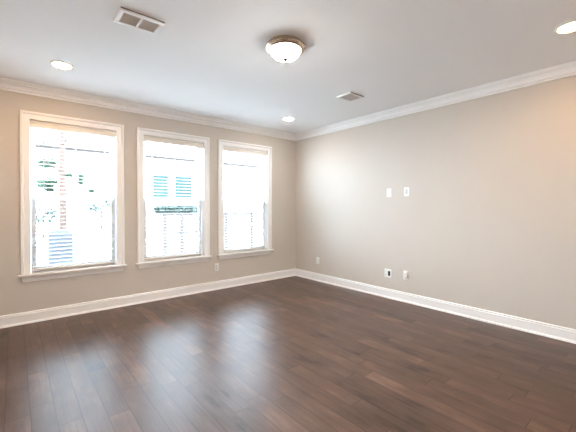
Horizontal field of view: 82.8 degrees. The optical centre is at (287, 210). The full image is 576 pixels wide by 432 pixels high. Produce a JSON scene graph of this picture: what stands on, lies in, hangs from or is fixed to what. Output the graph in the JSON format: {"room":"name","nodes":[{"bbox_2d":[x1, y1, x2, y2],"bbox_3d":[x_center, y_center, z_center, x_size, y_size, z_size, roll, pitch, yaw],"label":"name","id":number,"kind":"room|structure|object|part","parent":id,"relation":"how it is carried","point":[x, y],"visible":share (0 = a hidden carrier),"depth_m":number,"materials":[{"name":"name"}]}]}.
{"room":"empty living room","nodes":[
{"label":"empty living room","id":0,"kind":"room"},
{"bbox_2d":[0,90,295,315],"bbox_3d":[-1.718,-0.088,4.925,5.050,2.740,0.150,-1,1,-40],"label":"wall","id":1,"kind":"structure","parent":0,"point":[16,296],"depth_m":4.46,"materials":[{"name":"beige paint"}]},
{"bbox_2d":[18,110,126,282],"bbox_3d":[-2.671,-0.163,4.114,1.134,1.962,0.228,-1,1,-40],"label":"window","id":2,"kind":"structure","parent":1,"relation":"in","point":[28,197],"depth_m":3.93,"materials":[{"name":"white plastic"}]},
{"bbox_3d":[-2.707,-0.595,4.152,0.880,0.918,0.034,-1,1,-40],"label":"sash","id":3,"kind":"part","parent":2,"relation":"part of","materials":[{"name":"white plastic"}]},
{"bbox_2d":[30,120,115,270],"bbox_3d":[-2.646,-0.178,4.084,0.896,1.749,0.068,-1,1,-40],"label":"window blind","id":4,"kind":"object","parent":2,"relation":"attached to","point":[36,124],"visible":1,"depth_m":4.05,"materials":[{"name":"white plastic"}]},
{"bbox_3d":[-2.896,-0.159,3.884,0.002,1.685,0.054,-1,1,-40],"label":"ladder cord","id":5,"kind":"part","parent":4,"relation":"part of","materials":[{"name":"white fabric"}]},
{"bbox_3d":[-2.651,0.686,4.098,0.886,0.020,0.048,-1,1,-40],"label":"rail","id":6,"kind":"part","parent":4,"relation":"part of","materials":[{"name":"white plastic"}]},
{"bbox_3d":[-2.651,-0.161,4.090,0.002,1.685,0.054,-1,1,-40],"label":"ladder cord","id":7,"kind":"part","parent":4,"relation":"part of","materials":[{"name":"white fabric"}]},
{"bbox_3d":[-2.405,-0.163,4.295,0.002,1.685,0.054,-1,1,-40],"label":"ladder cord","id":8,"kind":"part","parent":4,"relation":"part of","materials":[{"name":"white fabric"}]},
{"bbox_3d":[-2.679,0.275,4.129,0.880,0.894,0.034,-1,1,-40],"label":"sash","id":9,"kind":"part","parent":2,"relation":"part of","materials":[{"name":"white plastic"}]},
{"bbox_2d":[0,268,295,328],"bbox_3d":[-1.660,1.216,4.870,4.750,0.134,0.030,-1,1,-40],"label":"baseboard","id":10,"kind":"structure","parent":1,"relation":"attached to","point":[16,319],"depth_m":4.44,"materials":[{"name":"white paint"}]},
{"bbox_2d":[0,77,295,140],"bbox_3d":[-1.641,-1.401,4.819,4.750,0.112,0.090,-1,1,-40],"label":"crown molding","id":11,"kind":"structure","parent":1,"relation":"attached to","point":[6,84],"depth_m":4.39,"materials":[{"name":"white paint"}]},
{"bbox_2d":[135,127,211,268],"bbox_3d":[-1.716,-0.172,4.914,1.134,1.962,0.228,-1,1,-40],"label":"window","id":12,"kind":"structure","parent":1,"relation":"in","point":[204,156],"depth_m":4.88,"materials":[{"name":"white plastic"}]},
{"bbox_3d":[-1.752,-0.604,4.952,0.880,0.918,0.034,-1,1,-40],"label":"sash","id":13,"kind":"part","parent":12,"relation":"part of","materials":[{"name":"white plastic"}]},
{"bbox_3d":[-1.724,0.266,4.929,0.880,0.894,0.034,-1,1,-40],"label":"sash","id":14,"kind":"part","parent":12,"relation":"part of","materials":[{"name":"white plastic"}]},
{"bbox_2d":[144,135,202,259],"bbox_3d":[-1.691,-0.187,4.884,0.896,1.749,0.068,-1,1,-40],"label":"window blind","id":15,"kind":"object","parent":12,"relation":"attached to","point":[152,139],"visible":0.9,"depth_m":4.84,"materials":[{"name":"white plastic"}]},
{"bbox_3d":[-1.695,0.678,4.899,0.886,0.020,0.048,-1,1,-40],"label":"rail","id":16,"kind":"part","parent":15,"relation":"part of","materials":[{"name":"white plastic"}]},
{"bbox_2d":[214,263,218,270],"bbox_3d":[-1.158,0.914,5.301,0.076,0.122,0.009,-1,1,-40],"label":"wall outlet","id":17,"kind":"object","parent":1,"relation":"attached to","point":[216,265],"visible":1,"depth_m":5.30,"materials":[{"name":"white plastic"}]},
{"bbox_2d":[217,139,273,259],"bbox_3d":[-0.765,-0.180,5.711,1.134,1.962,0.228,-1,1,-40],"label":"window","id":18,"kind":"structure","parent":1,"relation":"in","point":[267,189],"depth_m":5.80,"materials":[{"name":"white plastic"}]},
{"bbox_3d":[-0.773,0.258,5.726,0.880,0.894,0.034,-1,1,-40],"label":"sash","id":19,"kind":"part","parent":18,"relation":"part of","materials":[{"name":"white plastic"}]},
{"bbox_2d":[223,146,266,251],"bbox_3d":[-0.740,-0.195,5.681,0.896,1.749,0.068,-1,1,-40],"label":"window blind","id":20,"kind":"object","parent":18,"relation":"attached to","point":[225,148],"visible":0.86,"depth_m":5.67,"materials":[{"name":"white plastic"}]},
{"bbox_3d":[-0.744,0.669,5.695,0.886,0.020,0.048,-1,1,-40],"label":"rail","id":21,"kind":"part","parent":20,"relation":"part of","materials":[{"name":"white plastic"}]},
{"bbox_3d":[-0.499,-0.181,5.892,0.002,1.685,0.054,-1,1,-40],"label":"ladder cord","id":22,"kind":"part","parent":20,"relation":"part of","materials":[{"name":"white fabric"}]},
{"bbox_3d":[-0.801,-0.613,5.749,0.880,0.918,0.034,-1,1,-40],"label":"sash","id":23,"kind":"part","parent":18,"relation":"part of","materials":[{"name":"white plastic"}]},
{"bbox_2d":[0,276,575,431],"bbox_3d":[0.000,1.404,2.890,5.050,0.200,5.500,-1,1,-40],"label":"floor","id":24,"kind":"structure","parent":0,"point":[293,353],"depth_m":2.66,"materials":[{"name":"brown wood"}]},
{"bbox_2d":[0,0,575,133],"bbox_3d":[0.000,-1.536,2.859,5.050,0.200,5.500,-1,1,-40],"label":"ceiling","id":25,"kind":"structure","parent":0,"point":[209,58],"depth_m":2.97,"materials":[{"name":"paint"}]},
{"bbox_2d":[50,60,73,69],"bbox_3d":[-2.232,-1.430,3.227,0.196,0.018,0.196,-1,1,-40],"label":"recessed light","id":26,"kind":"object","parent":25,"relation":"in","point":[58,64],"visible":1,"depth_m":3.20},
{"bbox_2d":[113,6,164,35],"bbox_3d":[-1.118,-1.422,2.463,0.312,0.019,0.212,-1,1,-40],"label":"ceiling vent","id":27,"kind":"object","parent":25,"relation":"in","point":[124,16],"visible":1,"depth_m":2.45,"materials":[{"name":"white metal"}]},
{"bbox_2d":[265,35,305,61],"bbox_3d":[-0.022,-1.357,2.809,0.346,0.155,0.346,-1,1,-40],"label":"lamp","id":28,"kind":"object","parent":25,"relation":"attached to","point":[284,48],"visible":1,"depth_m":2.72,"materials":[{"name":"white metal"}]},
{"bbox_3d":[-0.022,-1.343,2.809,0.267,0.080,0.267,-1,1,-40],"label":"lamp shade","id":29,"kind":"part","parent":28,"relation":"part of","materials":[{"name":"white glass"}]},
{"bbox_2d":[282,117,293,120],"bbox_3d":[0.004,-1.451,5.191,0.196,0.018,0.196,-1,1,-40],"label":"recessed light","id":30,"kind":"object","parent":25,"relation":"in","point":[284,118],"visible":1,"depth_m":5.16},
{"bbox_2d":[337,92,363,101],"bbox_3d":[0.791,-1.440,4.142,0.262,0.019,0.222,-1,1,-40],"label":"ceiling vent","id":31,"kind":"object","parent":25,"relation":"in","point":[350,96],"visible":1,"depth_m":4.13,"materials":[{"name":"white metal"}]},
{"bbox_2d":[554,20,575,33],"bbox_3d":[2.197,-1.423,2.542,0.196,0.018,0.196,-1,1,-40],"label":"recessed light","id":32,"kind":"object","parent":25,"relation":"in","point":[568,27],"visible":1,"depth_m":2.54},
{"bbox_2d":[296,75,575,328],"bbox_3d":[1.878,-0.083,4.448,0.150,2.740,5.200,-1,1,-40],"label":"wall","id":33,"kind":"structure","parent":0,"point":[487,219],"depth_m":4.06,"materials":[{"name":"beige paint"}]},
{"bbox_2d":[384,268,390,277],"bbox_3d":[1.472,0.921,4.820,0.009,0.124,0.116,-1,1,-40],"label":"plate","id":34,"kind":"object","parent":33,"relation":"attached to","point":[387,272],"visible":1,"depth_m":4.82,"materials":[{"name":"white plastic"}]},
{"bbox_2d":[387,188,390,196],"bbox_3d":[1.480,-0.264,4.793,0.015,0.124,0.076,-1,1,-40],"label":"cable plate","id":35,"kind":"object","parent":33,"relation":"attached to","point":[388,189],"visible":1,"depth_m":4.79,"materials":[{"name":"white plastic"}]},
{"bbox_2d":[403,270,408,279],"bbox_3d":[1.658,0.910,4.598,0.009,0.128,0.078,-1,1,-40],"label":"wall outlet","id":36,"kind":"object","parent":33,"relation":"attached to","point":[404,278],"visible":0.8,"depth_m":4.59,"materials":[{"name":"white plastic"}]},
{"bbox_2d":[404,187,408,195],"bbox_3d":[1.661,-0.265,4.581,0.009,0.124,0.076,-1,1,-40],"label":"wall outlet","id":37,"kind":"object","parent":33,"relation":"attached to","point":[406,189],"visible":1,"depth_m":4.58,"materials":[{"name":"white plastic"}]},
{"bbox_2d":[295,60,575,140],"bbox_3d":[1.786,-1.396,4.356,0.090,0.112,5.200,-1,1,-40],"label":"crown molding","id":38,"kind":"structure","parent":33,"relation":"attached to","point":[568,69],"depth_m":4.00,"materials":[{"name":"white paint"}]},
{"bbox_2d":[296,269,575,343],"bbox_3d":[1.809,1.221,4.404,0.030,0.134,5.200,-1,1,-40],"label":"baseboard","id":39,"kind":"structure","parent":33,"relation":"attached to","point":[557,332],"depth_m":4.04,"materials":[{"name":"white paint"}]},
{"label":"outside","id":40,"kind":"structure","parent":0,"visible":0},
{"bbox_2d":[37,243,261,265],"bbox_3d":[-4.665,1.524,12.160,50.000,0.001,45.000,-1,1,-40],"label":"ground","id":41,"kind":"structure","parent":40,"point":[238,246],"depth_m":11.43,"materials":[{"name":"white"}]},
{"bbox_2d":[36,205,58,265],"bbox_3d":[-6.099,0.711,8.172,0.493,1.712,0.554,0,1,22],"label":"tree","id":42,"kind":"object","parent":41,"relation":"on","point":[51,213],"visible":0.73,"depth_m":8.14,"materials":[{"name":"green plant"}]},
{"bbox_3d":[-6.089,0.847,8.156,0.038,1.441,0.301,0,1,33],"label":"stem","id":43,"kind":"part","parent":42,"relation":"part of","materials":[{"name":"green plant"}]},
{"bbox_2d":[44,229,75,264],"bbox_3d":[-5.224,1.002,7.511,0.600,1.145,0.480,-1,1,-40],"label":"air conditioner","id":44,"kind":"object","parent":41,"relation":"on","point":[57,233],"visible":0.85,"depth_m":7.37,"materials":[{"name":"metal"}]},
{"bbox_2d":[36,131,95,228],"bbox_3d":[-5.617,-1.126,8.085,2.090,5.389,1.835,-1,1,-40],"label":"tree","id":45,"kind":"object","parent":41,"relation":"on","point":[50,181],"visible":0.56,"depth_m":8.04,"materials":[{"name":"green plant"}]},
{"bbox_2d":[83,197,109,259],"bbox_3d":[-4.944,0.582,8.653,0.825,1.960,0.541,0,1,-23],"label":"tree","id":46,"kind":"object","parent":41,"relation":"on","point":[94,208],"visible":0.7,"depth_m":8.62,"materials":[{"name":"green plant"}]},
{"bbox_3d":[-4.936,0.721,8.664,0.038,1.681,0.302,0,1,33],"label":"stem","id":47,"kind":"part","parent":46,"relation":"part of","materials":[{"name":"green plant"}]},
{"bbox_2d":[30,128,261,261],"bbox_3d":[-5.432,-1.110,15.305,12.800,5.200,6.950,-1,1,-40],"label":"neighbor house","id":48,"kind":"structure","parent":41,"relation":"on","point":[188,190],"depth_m":11.80,"materials":[{"name":"white"}]},
{"bbox_3d":[-4.710,-0.910,12.078,0.560,0.830,0.020,-1,1,-40],"label":"pane","id":49,"kind":"part","parent":48,"relation":"part of","materials":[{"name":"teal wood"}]},
{"bbox_3d":[-4.039,-0.916,12.640,0.670,0.830,0.020,-1,1,-40],"label":"pane","id":50,"kind":"part","parent":48,"relation":"part of","materials":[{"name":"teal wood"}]},
{"bbox_2d":[153,204,197,254],"bbox_3d":[-3.759,0.645,11.470,1.830,1.774,0.632,-1,1,-40],"label":"hedge","id":51,"kind":"object","parent":41,"relation":"on","point":[178,209],"visible":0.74,"depth_m":11.23,"materials":[{"name":"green plant"}]},
{"bbox_2d":[162,212,261,253],"bbox_3d":[-1.268,0.793,10.432,5.400,1.500,0.090,-1,1,-40],"label":"rail fence","id":52,"kind":"object","parent":41,"relation":"on","point":[252,228],"visible":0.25,"depth_m":9.28,"materials":[{"name":"white wood"}]},
{"bbox_3d":[-3.286,0.811,8.741,0.090,1.500,0.090,-1,1,-40],"label":"post","id":53,"kind":"part","parent":52,"relation":"part of","materials":[{"name":"white wood"}]},
{"bbox_3d":[-2.929,0.808,9.040,0.090,1.500,0.090,-1,1,-40],"label":"post","id":54,"kind":"part","parent":52,"relation":"part of","materials":[{"name":"white wood"}]},
{"bbox_3d":[-2.571,0.805,9.340,0.090,1.500,0.090,-1,1,-40],"label":"post","id":55,"kind":"part","parent":52,"relation":"part of","materials":[{"name":"white wood"}]},
{"bbox_3d":[-1.268,0.093,10.424,5.400,0.060,0.040,-1,1,-40],"label":"rail","id":56,"kind":"part","parent":52,"relation":"part of","materials":[{"name":"white wood"}]},
{"bbox_3d":[-1.268,0.583,10.430,5.400,0.060,0.040,-1,1,-40],"label":"rail","id":57,"kind":"part","parent":52,"relation":"part of","materials":[{"name":"white wood"}]},
{"bbox_3d":[-1.873,0.798,9.925,0.090,1.500,0.090,-1,1,-40],"label":"post","id":58,"kind":"part","parent":52,"relation":"part of","materials":[{"name":"white wood"}]},
{"bbox_3d":[-1.158,0.792,10.524,0.090,1.500,0.090,-1,1,-40],"label":"post","id":59,"kind":"part","parent":52,"relation":"part of","materials":[{"name":"white wood"}]}
]}

